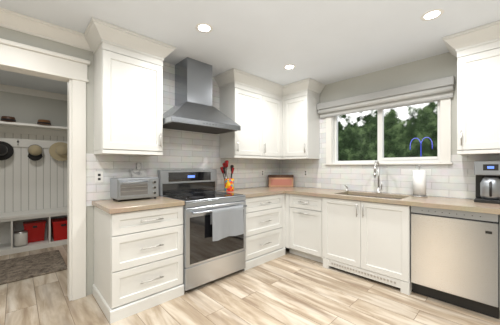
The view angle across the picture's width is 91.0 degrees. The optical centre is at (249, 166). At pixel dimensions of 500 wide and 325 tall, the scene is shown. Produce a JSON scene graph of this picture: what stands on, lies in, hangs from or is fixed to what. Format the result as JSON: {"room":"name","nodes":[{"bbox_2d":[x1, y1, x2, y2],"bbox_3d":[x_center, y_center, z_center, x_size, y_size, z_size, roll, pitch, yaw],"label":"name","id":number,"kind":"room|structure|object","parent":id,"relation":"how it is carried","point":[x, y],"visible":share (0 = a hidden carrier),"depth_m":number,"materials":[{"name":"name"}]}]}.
{"room":"kitchen","nodes":[
{"label":"kitchen","id":0,"kind":"room"},
{"bbox_2d":[0,91,66,212],"bbox_3d":[-3.751,0.003,3.820,1.860,2.478,0.132,0,0,-44],"label":"wall","id":1,"kind":"structure","parent":0,"point":[26,183],"depth_m":3.96,"materials":[{"name":"paint"}]},
{"bbox_2d":[0,121,66,136],"bbox_3d":[-3.650,-0.586,3.626,1.730,0.135,0.288,0,0,-44],"label":"shelf","id":2,"kind":"object","parent":1,"relation":"attached to","point":[25,128],"visible":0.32,"depth_m":3.88,"materials":[{"name":"paint"}]},
{"bbox_2d":[0,116,17,122],"bbox_3d":[-3.597,-0.701,3.658,0.290,0.094,0.290,0,0,-44],"label":"basket","id":3,"kind":"object","parent":2,"relation":"on","point":[7,118],"visible":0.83,"depth_m":3.60,"materials":[{"name":"brown wicker"}]},
{"bbox_2d":[37,119,52,125],"bbox_3d":[-3.300,-0.704,3.940,0.320,0.099,0.320,0,0,-44],"label":"basket","id":4,"kind":"object","parent":2,"relation":"on","point":[43,122],"visible":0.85,"depth_m":3.88,"materials":[{"name":"brown wicker"}]},
{"bbox_2d":[0,84,66,100],"bbox_3d":[-3.765,-1.198,3.684,1.650,0.104,0.070,0,0,-44],"label":"crown molding","id":5,"kind":"structure","parent":1,"relation":"attached to","point":[25,91],"depth_m":3.91,"materials":[{"name":"paint"}]},
{"bbox_2d":[0,138,66,147],"bbox_3d":[-3.718,-0.373,3.698,1.730,0.130,0.088,0,0,-44],"label":"hook rail","id":6,"kind":"object","parent":1,"relation":"attached to","point":[13,142],"visible":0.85,"depth_m":3.91,"materials":[{"name":"paint"}]},
{"bbox_2d":[0,141,13,159],"bbox_3d":[-3.686,-0.237,3.621,0.300,0.292,0.155,0,0,-44],"label":"hat","id":7,"kind":"object","parent":6,"relation":"hanging from","point":[6,150],"visible":0.98,"depth_m":3.67,"materials":[{"name":"black fabric"}]},
{"bbox_2d":[28,145,42,160],"bbox_3d":[-3.403,-0.224,3.897,0.182,0.259,0.123,0,0,-44],"label":"cap","id":8,"kind":"object","parent":6,"relation":"hanging from","point":[35,152],"visible":1,"depth_m":3.88,"materials":[{"name":"beige fabric"}]},
{"bbox_2d":[49,142,66,160],"bbox_3d":[-3.160,-0.258,4.127,0.330,0.321,0.155,0,0,-44],"label":"hat","id":9,"kind":"object","parent":6,"relation":"hanging from","point":[58,151],"visible":0.88,"depth_m":4.09,"materials":[{"name":"beige"}]},
{"bbox_2d":[0,26,93,295],"bbox_3d":[-1.721,0.003,2.309,6.320,2.478,0.120,0,0,-44],"label":"wall","id":10,"kind":"structure","parent":0,"point":[28,39],"depth_m":2.37,"materials":[{"name":"paint"}]},
{"bbox_2d":[0,38,89,300],"bbox_3d":[-2.035,0.115,1.993,1.230,2.255,0.185,0,0,-44],"label":"door frame","id":11,"kind":"structure","parent":10,"relation":"attached to","point":[21,58],"depth_m":2.28,"materials":[{"name":"paint"}]},
{"bbox_2d":[0,7,92,51],"bbox_3d":[-2.722,-1.178,1.215,3.359,0.114,0.085,0,0,-44],"label":"crown molding","id":12,"kind":"structure","parent":10,"relation":"attached to","point":[15,21],"depth_m":2.10,"materials":[{"name":"paint"}]},
{"bbox_2d":[84,17,175,155],"bbox_3d":[-1.178,-0.676,2.435,0.740,1.117,0.424,0,0,-44],"label":"upper cabinet","id":13,"kind":"object","parent":10,"relation":"attached to","point":[128,92],"visible":0.98,"depth_m":2.31,"materials":[{"name":"paint"}]},
{"bbox_2d":[86,62,279,205],"bbox_3d":[-0.525,-0.426,3.358,2.900,1.617,0.008,0,0,-44],"label":"backsplash","id":14,"kind":"structure","parent":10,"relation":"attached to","point":[186,150],"depth_m":3.02,"materials":[{"name":"white tile"}]},
{"bbox_2d":[95,171,102,182],"bbox_3d":[-1.491,0.102,2.430,0.070,0.114,0.005,0,0,-44],"label":"outlet","id":15,"kind":"object","parent":14,"relation":"attached to","point":[98,176],"depth_m":2.43,"materials":[{"name":"white plastic"}]},
{"bbox_2d":[163,57,240,133],"bbox_3d":[-0.616,-0.840,2.918,0.910,0.788,0.502,0,0,-44],"label":"range hood","id":16,"kind":"object","parent":10,"relation":"attached to","point":[193,109],"visible":0.94,"depth_m":2.84,"materials":[{"name":"silver metal"}]},
{"bbox_2d":[218,76,281,159],"bbox_3d":[0.064,-0.656,3.653,0.999,1.005,0.371,0,0,-44],"label":"upper cabinet","id":17,"kind":"object","parent":10,"relation":"attached to","point":[274,121],"depth_m":3.43,"materials":[{"name":"paint"}]},
{"bbox_2d":[0,244,499,324],"bbox_3d":[-0.579,1.272,1.035,6.460,0.060,8.540,0,0,-44],"label":"floor","id":18,"kind":"structure","parent":0,"point":[287,288],"depth_m":2.23,"materials":[{"name":"brown wood"}]},
{"bbox_2d":[0,250,66,284],"bbox_3d":[-2.948,1.231,2.874,1.220,0.022,0.890,0,0,-44],"label":"rug","id":19,"kind":"object","parent":18,"relation":"on","point":[23,267],"visible":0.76,"depth_m":3.00,"materials":[{"name":"fabric"}]},
{"bbox_2d":[0,207,66,255],"bbox_3d":[-3.599,0.969,3.573,1.730,0.544,0.435,0,0,-44],"label":"storage bench","id":20,"kind":"object","parent":18,"relation":"on","point":[11,223],"visible":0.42,"depth_m":3.74,"materials":[{"name":"paint"}]},
{"bbox_2d":[14,230,27,246],"bbox_3d":[-3.384,1.060,3.629,0.151,0.210,0.151,0,0,-44],"label":"paint can","id":21,"kind":"object","parent":20,"relation":"in","point":[20,238],"visible":0.98,"depth_m":3.58,"materials":[{"name":"white"}]},
{"bbox_2d":[23,220,45,242],"bbox_3d":[-3.394,1.016,3.872,0.266,0.298,0.200,0,0,-44],"label":"bin","id":22,"kind":"object","parent":20,"relation":"in","point":[36,231],"visible":0.88,"depth_m":3.82,"materials":[{"name":"red fabric"}]},
{"bbox_2d":[51,217,66,240],"bbox_3d":[-3.092,1.016,4.048,0.286,0.298,0.360,0,0,-44],"label":"bin","id":23,"kind":"object","parent":20,"relation":"in","point":[59,228],"visible":0.56,"depth_m":3.91,"materials":[{"name":"red fabric"}]},
{"bbox_2d":[93,205,183,323],"bbox_3d":[-1.077,0.807,2.380,0.644,0.869,0.642,0,0,-44],"label":"base cabinet","id":24,"kind":"object","parent":18,"relation":"on","point":[138,261],"visible":0.98,"depth_m":2.14,"materials":[{"name":"paint"}]},
{"bbox_2d":[92,196,184,213],"bbox_3d":[-1.083,0.352,2.381,0.650,0.040,0.634,0,0,-44],"label":"countertop","id":25,"kind":"structure","parent":24,"relation":"on","point":[110,206],"depth_m":2.22,"materials":[{"name":"beige stone"}]},
{"bbox_2d":[110,177,158,201],"bbox_3d":[-1.161,0.222,2.497,0.400,0.218,0.276,0,0,-44],"label":"toaster oven","id":26,"kind":"object","parent":25,"relation":"on","point":[132,188],"visible":1,"depth_m":2.40,"materials":[{"name":"silver metal"}]},
{"bbox_2d":[131,163,146,176],"bbox_3d":[-1.206,0.146,2.674,0.160,0.370,0.034,0,0,-44],"label":"marble board","id":27,"kind":"object","parent":25,"relation":"on","point":[138,172],"visible":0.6,"depth_m":2.67,"materials":[{"name":"white stone"}]},
{"bbox_2d":[158,169,246,291],"bbox_3d":[-0.525,0.639,2.840,0.788,1.204,0.733,0,0,-44],"label":"range","id":28,"kind":"object","parent":18,"relation":"on","point":[214,233],"visible":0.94,"depth_m":2.64,"materials":[{"name":"silver metal"}]},
{"bbox_2d":[242,193,284,270],"bbox_3d":[0.015,0.807,3.420,0.792,0.869,0.642,0,0,-44],"label":"base cabinet","id":29,"kind":"object","parent":18,"relation":"on","point":[265,229],"visible":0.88,"depth_m":3.19,"materials":[{"name":"paint"}]},
{"bbox_2d":[218,187,284,197],"bbox_3d":[-0.013,0.353,3.399,0.720,0.040,0.634,0,0,-44],"label":"countertop","id":30,"kind":"structure","parent":29,"relation":"on","point":[249,192],"depth_m":3.29,"materials":[{"name":"beige stone"}]},
{"bbox_2d":[220,160,233,190],"bbox_3d":[-0.302,0.123,3.375,0.226,0.416,0.181,0,0,-44],"label":"utensil crock","id":31,"kind":"object","parent":30,"relation":"on","point":[228,184],"visible":1,"depth_m":3.31,"materials":[{"name":"multicoloured ceramic"}]},
{"bbox_2d":[285,193,322,262],"bbox_3d":[0.915,0.807,3.467,0.642,0.868,0.596,0,0,-44],"label":"base cabinet","id":32,"kind":"object","parent":18,"relation":"on","point":[303,225],"visible":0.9,"depth_m":3.27,"materials":[{"name":"paint"}]},
{"bbox_2d":[323,197,412,294],"bbox_3d":[1.433,0.807,2.908,0.662,0.868,0.924,0,0,-44],"label":"base cabinet","id":33,"kind":"object","parent":18,"relation":"on","point":[370,240],"visible":0.94,"depth_m":2.64,"materials":[{"name":"paint"}]},
{"bbox_2d":[257,186,499,214],"bbox_3d":[1.523,0.450,2.820,0.654,0.235,3.590,0,0,-44],"label":"countertop","id":34,"kind":"structure","parent":33,"relation":"on","point":[461,204],"depth_m":2.57,"materials":[{"name":"beige stone"}]},
{"bbox_2d":[268,175,293,186],"bbox_3d":[0.510,0.234,4.069,0.410,0.195,0.128,0,0,1],"label":"box","id":35,"kind":"object","parent":34,"relation":"on","point":[280,180],"visible":1,"depth_m":4.01,"materials":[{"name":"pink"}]},
{"bbox_2d":[374,160,381,192],"bbox_3d":[1.584,0.127,3.041,0.166,0.409,0.078,0,0,-44],"label":"faucet","id":36,"kind":"object","parent":34,"relation":"on","point":[378,187],"visible":1,"depth_m":3.07,"materials":[{"name":"silver metal"}]},
{"bbox_2d":[411,165,427,196],"bbox_3d":[1.887,0.154,2.738,0.150,0.353,0.150,0,0,-44],"label":"paper towel holder","id":37,"kind":"object","parent":34,"relation":"on","point":[419,182],"visible":1,"depth_m":2.69,"materials":[{"name":"white paper"}]},
{"bbox_2d":[474,160,499,203],"bbox_3d":[2.255,0.138,2.298,0.272,0.386,0.224,0,0,-44],"label":"coffee maker","id":38,"kind":"object","parent":34,"relation":"on","point":[487,173],"visible":1,"depth_m":2.25,"materials":[{"name":"silver metal"}]},
{"bbox_2d":[411,206,499,318],"bbox_3d":[1.972,0.809,2.362,0.592,0.866,0.596,0,0,-44],"label":"dishwasher","id":39,"kind":"object","parent":18,"relation":"on","point":[455,257],"visible":0.98,"depth_m":2.13,"materials":[{"name":"silver metal"}]},
{"bbox_2d":[0,0,499,94],"bbox_3d":[-0.579,-1.276,1.035,6.460,0.080,8.540,0,0,-44],"label":"ceiling","id":40,"kind":"structure","parent":0,"point":[325,42],"depth_m":2.20,"materials":[{"name":"paint"}]},
{"bbox_2d":[195,23,212,32],"bbox_3d":[-0.409,-1.234,2.186,0.145,0.005,0.149,0,0,-44],"label":"recessed light","id":41,"kind":"object","parent":40,"relation":"in","point":[201,27],"depth_m":2.18,"materials":[{"name":"paint"}]},
{"bbox_2d":[283,64,295,69],"bbox_3d":[0.488,-1.234,3.039,0.145,0.005,0.141,0,0,-44],"label":"recessed light","id":42,"kind":"object","parent":40,"relation":"in","point":[290,66],"depth_m":3.05,"materials":[{"name":"paint"}]},
{"bbox_2d":[420,9,443,20],"bbox_3d":[1.479,-1.234,1.998,0.154,0.005,0.151,0,0,-44],"label":"recessed light","id":43,"kind":"object","parent":40,"relation":"in","point":[426,16],"depth_m":1.99,"materials":[{"name":"paint"}]},
{"bbox_2d":[320,52,456,154],"bbox_3d":[2.565,0.003,2.300,0.120,2.478,5.800,0,0,-44],"label":"wall","id":44,"kind":"structure","parent":0,"point":[435,67],"depth_m":2.96,"materials":[{"name":"paint"}]},
{"bbox_2d":[282,84,321,159],"bbox_3d":[0.660,-0.656,3.931,0.372,1.005,0.789,0,0,-44],"label":"upper cabinet","id":45,"kind":"object","parent":44,"relation":"attached to","point":[300,116],"depth_m":3.68,"materials":[{"name":"paint"}]},
{"bbox_2d":[280,98,499,198],"bbox_3d":[2.381,-0.256,2.464,0.160,1.275,5.291,0,0,-44],"label":"backsplash","id":46,"kind":"structure","parent":44,"relation":"in","point":[456,178],"depth_m":3.07,"materials":[{"name":"white tile"}]},
{"bbox_2d":[317,75,454,118],"bbox_3d":[1.586,-0.841,3.152,0.084,0.215,1.604,0,0,-44],"label":"roman shade","id":47,"kind":"object","parent":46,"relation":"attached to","point":[432,90],"visible":0.92,"depth_m":2.98,"materials":[{"name":"grey fabric"}]},
{"bbox_2d":[442,20,499,154],"bbox_3d":[2.347,-0.676,2.120,0.424,1.117,1.030,0,0,-44],"label":"upper cabinet","id":48,"kind":"object","parent":44,"relation":"attached to","point":[475,51],"visible":1,"depth_m":2.24,"materials":[{"name":"paint"}]},
{"label":"outside","id":49,"kind":"structure","parent":0,"visible":0},
{"bbox_2d":[338,102,436,160],"bbox_3d":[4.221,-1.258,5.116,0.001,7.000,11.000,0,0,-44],"label":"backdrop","id":50,"kind":"structure","parent":49,"point":[363,133],"depth_m":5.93,"materials":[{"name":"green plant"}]},
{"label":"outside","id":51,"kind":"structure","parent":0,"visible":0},
{"bbox_2d":[410,137,432,156],"bbox_3d":[2.877,0.623,4.135,0.018,2.238,0.328,0,0,-44],"label":"hook","id":52,"kind":"object","parent":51,"point":[421,144],"depth_m":4.13,"materials":[{"name":"blue metal"}]}
]}

